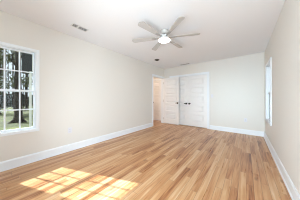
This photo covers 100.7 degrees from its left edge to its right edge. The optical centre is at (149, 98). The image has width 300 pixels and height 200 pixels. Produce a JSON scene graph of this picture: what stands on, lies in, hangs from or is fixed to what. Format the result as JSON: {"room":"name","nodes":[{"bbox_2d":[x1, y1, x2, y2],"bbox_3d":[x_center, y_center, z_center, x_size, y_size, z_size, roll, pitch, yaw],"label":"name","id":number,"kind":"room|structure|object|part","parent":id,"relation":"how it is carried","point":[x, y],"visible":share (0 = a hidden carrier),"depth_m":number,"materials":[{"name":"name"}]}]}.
{"room":"empty bedroom","nodes":[
{"label":"empty bedroom","id":0,"kind":"room"},
{"bbox_2d":[0,10,163,161],"bbox_3d":[-1.126,-0.110,3.449,0.120,2.440,5.620,0,0,38],"label":"wall","id":1,"kind":"structure","parent":0,"point":[94,90],"depth_m":2.72,"materials":[{"name":"white paint"}]},
{"bbox_2d":[0,41,38,136],"bbox_3d":[-2.226,-0.138,2.011,0.138,1.435,0.640,0,0,38],"label":"window","id":2,"kind":"structure","parent":1,"relation":"in","point":[34,52],"depth_m":2.09,"materials":[{"name":"white wood"}]},
{"bbox_3d":[-2.247,-0.455,2.027,0.030,0.695,0.534,0,0,38],"label":"sash","id":3,"kind":"part","parent":2,"relation":"part of","materials":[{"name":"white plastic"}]},
{"bbox_3d":[-2.221,0.192,2.007,0.030,0.670,0.534,0,0,38],"label":"sash","id":4,"kind":"part","parent":2,"relation":"part of","materials":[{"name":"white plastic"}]},
{"bbox_2d":[0,123,151,171],"bbox_3d":[-1.312,1.038,3.088,0.026,0.145,4.582,0,0,38],"label":"baseboard","id":5,"kind":"structure","parent":1,"relation":"attached to","point":[20,161],"depth_m":2.46,"materials":[{"name":"white wood"}]},
{"bbox_2d":[152,74,163,125],"bbox_3d":[0.318,0.076,5.303,0.138,2.068,0.916,0,0,38],"label":"trim","id":6,"kind":"structure","parent":1,"relation":"attached to","point":[153,75],"depth_m":5.59,"materials":[{"name":"white wood"}]},
{"bbox_2d":[0,0,284,68],"bbox_3d":[-0.130,-1.380,3.248,5.262,0.100,6.520,0,0,38],"label":"ceiling","id":7,"kind":"structure","parent":0,"point":[226,28],"depth_m":2.18,"materials":[{"name":"white paint"}]},
{"bbox_2d":[70,23,88,31],"bbox_3d":[-1.319,-1.325,2.340,0.135,0.008,0.280,0,0,38],"label":"ceiling vent","id":8,"kind":"object","parent":7,"relation":"in","point":[74,25],"visible":1,"depth_m":2.32,"materials":[{"name":"white metal"}]},
{"bbox_2d":[132,16,199,50],"bbox_3d":[0.281,-1.227,2.447,1.222,0.206,1.324,0,0,38],"label":"ceiling fan","id":9,"kind":"object","parent":7,"relation":"hanging from","point":[164,38],"visible":1,"depth_m":2.36,"materials":[{"name":"white"}]},
{"bbox_3d":[-0.133,-1.190,2.543,0.480,0.030,0.115,0,0,13],"label":"blade","id":10,"kind":"part","parent":9,"relation":"part of","materials":[{"name":"beige wood"}]},
{"bbox_3d":[-0.009,-1.190,2.136,0.115,0.030,0.480,0,0,43],"label":"blade","id":11,"kind":"part","parent":9,"relation":"part of","materials":[{"name":"beige wood"}]},
{"bbox_3d":[0.157,-1.190,2.853,0.115,0.030,0.480,0,0,-17],"label":"blade","id":12,"kind":"part","parent":9,"relation":"part of","materials":[{"name":"beige wood"}]},
{"bbox_3d":[0.281,-1.132,2.447,0.224,0.016,0.224,0,0,38],"label":"lamp shade","id":13,"kind":"part","parent":9,"relation":"part of","materials":[{"name":"white glass"}]},
{"bbox_3d":[0.405,-1.190,2.041,0.115,0.030,0.480,0,0,-17],"label":"blade","id":14,"kind":"part","parent":9,"relation":"part of","materials":[{"name":"beige wood"}]},
{"bbox_3d":[0.571,-1.190,2.758,0.115,0.030,0.480,0,0,43],"label":"blade","id":15,"kind":"part","parent":9,"relation":"part of","materials":[{"name":"beige wood"}]},
{"bbox_3d":[0.695,-1.190,2.351,0.480,0.030,0.115,0,0,13],"label":"blade","id":16,"kind":"part","parent":9,"relation":"part of","materials":[{"name":"beige wood"}]},
{"bbox_2d":[0,120,291,199],"bbox_3d":[-0.130,1.140,3.248,5.262,0.060,6.520,0,0,38],"label":"floor","id":17,"kind":"structure","parent":0,"point":[161,161],"depth_m":1.88,"materials":[{"name":"brown wood"}]},
{"bbox_2d":[164,52,264,131],"bbox_3d":[2.006,-0.110,4.655,3.602,2.440,0.120,0,0,38],"label":"wall","id":18,"kind":"structure","parent":0,"point":[236,84],"depth_m":3.99,"materials":[{"name":"white paint"}]},
{"bbox_2d":[163,77,178,124],"bbox_3d":[0.898,0.111,5.340,0.765,1.975,0.155,0,0,39],"label":"door","id":19,"kind":"structure","parent":18,"relation":"in","point":[170,85],"depth_m":5.31,"materials":[{"name":"white wood"}]},
{"bbox_2d":[179,76,187,124],"bbox_3d":[1.213,0.110,5.191,0.723,1.964,0.095,0,0,38],"label":"door","id":20,"kind":"structure","parent":18,"relation":"in","point":[183,81],"depth_m":5.09,"materials":[{"name":"white wood"}]},
{"bbox_2d":[169,72,208,128],"bbox_3d":[1.532,0.076,5.010,1.614,2.068,0.138,0,0,38],"label":"trim","id":21,"kind":"structure","parent":18,"relation":"attached to","point":[201,73],"depth_m":4.50,"materials":[{"name":"white wood"}]},
{"bbox_2d":[188,74,206,127],"bbox_3d":[1.789,0.110,4.747,0.723,1.964,0.095,0,0,38],"label":"door","id":22,"kind":"structure","parent":18,"relation":"in","point":[197,85],"depth_m":4.74,"materials":[{"name":"white wood"}]},
{"bbox_2d":[210,125,263,136],"bbox_3d":[2.717,1.038,4.014,1.454,0.145,0.026,0,0,38],"label":"baseboard","id":23,"kind":"structure","parent":18,"relation":"attached to","point":[220,128],"depth_m":3.94,"materials":[{"name":"white wood"}]},
{"bbox_2d":[265,0,299,194],"bbox_3d":[1.629,-0.110,1.319,0.120,2.440,5.620,0,0,38],"label":"wall","id":24,"kind":"structure","parent":0,"point":[283,46],"depth_m":1.60,"materials":[{"name":"white paint"}]},
{"bbox_2d":[265,57,271,125],"bbox_3d":[2.839,-0.138,2.899,0.138,1.435,0.870,0,0,38],"label":"window","id":25,"kind":"structure","parent":24,"relation":"in","point":[268,68],"depth_m":3.20,"materials":[{"name":"white wood"}]},
{"bbox_3d":[2.834,0.192,2.903,0.030,0.670,0.764,0,0,38],"label":"sash","id":26,"kind":"part","parent":25,"relation":"part of","materials":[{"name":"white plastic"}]},
{"bbox_2d":[263,132,299,199],"bbox_3d":[1.608,1.038,1.411,0.026,0.145,5.500,0,0,38],"label":"baseboard","id":27,"kind":"structure","parent":24,"relation":"attached to","point":[293,193],"depth_m":1.69,"materials":[{"name":"white wood"}]},
{"bbox_3d":[0.125,-0.110,6.425,1.540,2.440,0.120,0,0,38],"label":"wall","id":28,"kind":"structure","parent":0,"visible":0},
{"bbox_2d":[153,80,160,120],"bbox_3d":[0.326,0.107,6.194,0.576,1.965,0.095,0,0,38],"label":"door","id":29,"kind":"structure","parent":28,"relation":"in","point":[156,84],"depth_m":6.19,"materials":[{"name":"white wood"}]},
{"label":"outside","id":30,"kind":"structure","parent":0,"visible":0},
{"bbox_2d":[0,106,32,130],"bbox_3d":[-23.737,1.650,18.346,120.000,0.079,120.000,0,0,38],"label":"ground","id":31,"kind":"structure","parent":30,"point":[9,114],"depth_m":9.75,"materials":[{"name":"green plant"}]},
{"bbox_2d":[1,51,6,108],"bbox_3d":[-23.102,-4.289,19.456,1.291,11.998,0.790,0,0,-12],"label":"tree","id":32,"kind":"object","parent":31,"relation":"on","point":[2,51],"visible":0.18,"depth_m":19.48,"materials":[{"name":"green plant"}]},
{"bbox_2d":[11,53,12,106],"bbox_3d":[-24.752,-3.477,22.465,0.748,10.373,1.184,0,0,-2],"label":"tree","id":33,"kind":"object","parent":31,"relation":"on","point":[12,53],"visible":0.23,"depth_m":22.32,"materials":[{"name":"green plant"}]},
{"bbox_2d":[13,64,14,108],"bbox_3d":[-19.934,-4.202,18.300,0.938,11.823,0.916,0,0,38],"label":"tree","id":34,"kind":"object","parent":31,"relation":"on","point":[13,64],"visible":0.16,"depth_m":18.07,"materials":[{"name":"green plant"}]},
{"bbox_2d":[0,48,28,113],"bbox_3d":[-14.973,-3.828,12.648,4.902,11.077,3.200,0,0,25],"label":"tree","id":35,"kind":"object","parent":31,"relation":"on","point":[8,59],"visible":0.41,"depth_m":12.50,"materials":[{"name":"green plant"}]},
{"bbox_2d":[7,51,26,123],"bbox_3d":[-8.986,-2.924,8.303,1.288,9.294,1.494,0,0,38],"label":"tree","id":36,"kind":"object","parent":31,"relation":"on","point":[15,119],"visible":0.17,"depth_m":8.31,"materials":[{"name":"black plant"}]},
{"bbox_2d":[1,91,32,105],"bbox_3d":[-29.821,0.135,25.489,6.490,3.799,14.694,0,0,38],"label":"hedge","id":37,"kind":"object","parent":31,"relation":"on","point":[7,96],"visible":0.2,"depth_m":25.20,"materials":[{"name":"green plant"}]},
{"bbox_2d":[6,52,32,110],"bbox_3d":[-16.584,-4.444,16.942,4.251,12.309,3.654,0,0,-17],"label":"tree","id":38,"kind":"object","parent":31,"relation":"on","point":[26,84],"visible":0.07,"depth_m":16.82,"materials":[{"name":"green plant"}]},
{"bbox_2d":[22,53,32,126],"bbox_3d":[-5.567,-0.290,7.338,1.100,3.800,2.800,0,0,44],"label":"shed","id":39,"kind":"object","parent":31,"relation":"on","point":[27,59],"visible":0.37,"depth_m":6.17,"materials":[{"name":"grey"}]},
{"bbox_3d":[-5.986,0.135,6.221,0.090,2.950,0.090,0,0,44],"label":"porch post","id":40,"kind":"part","parent":39,"relation":"part of","materials":[{"name":"white wood"}]}
]}

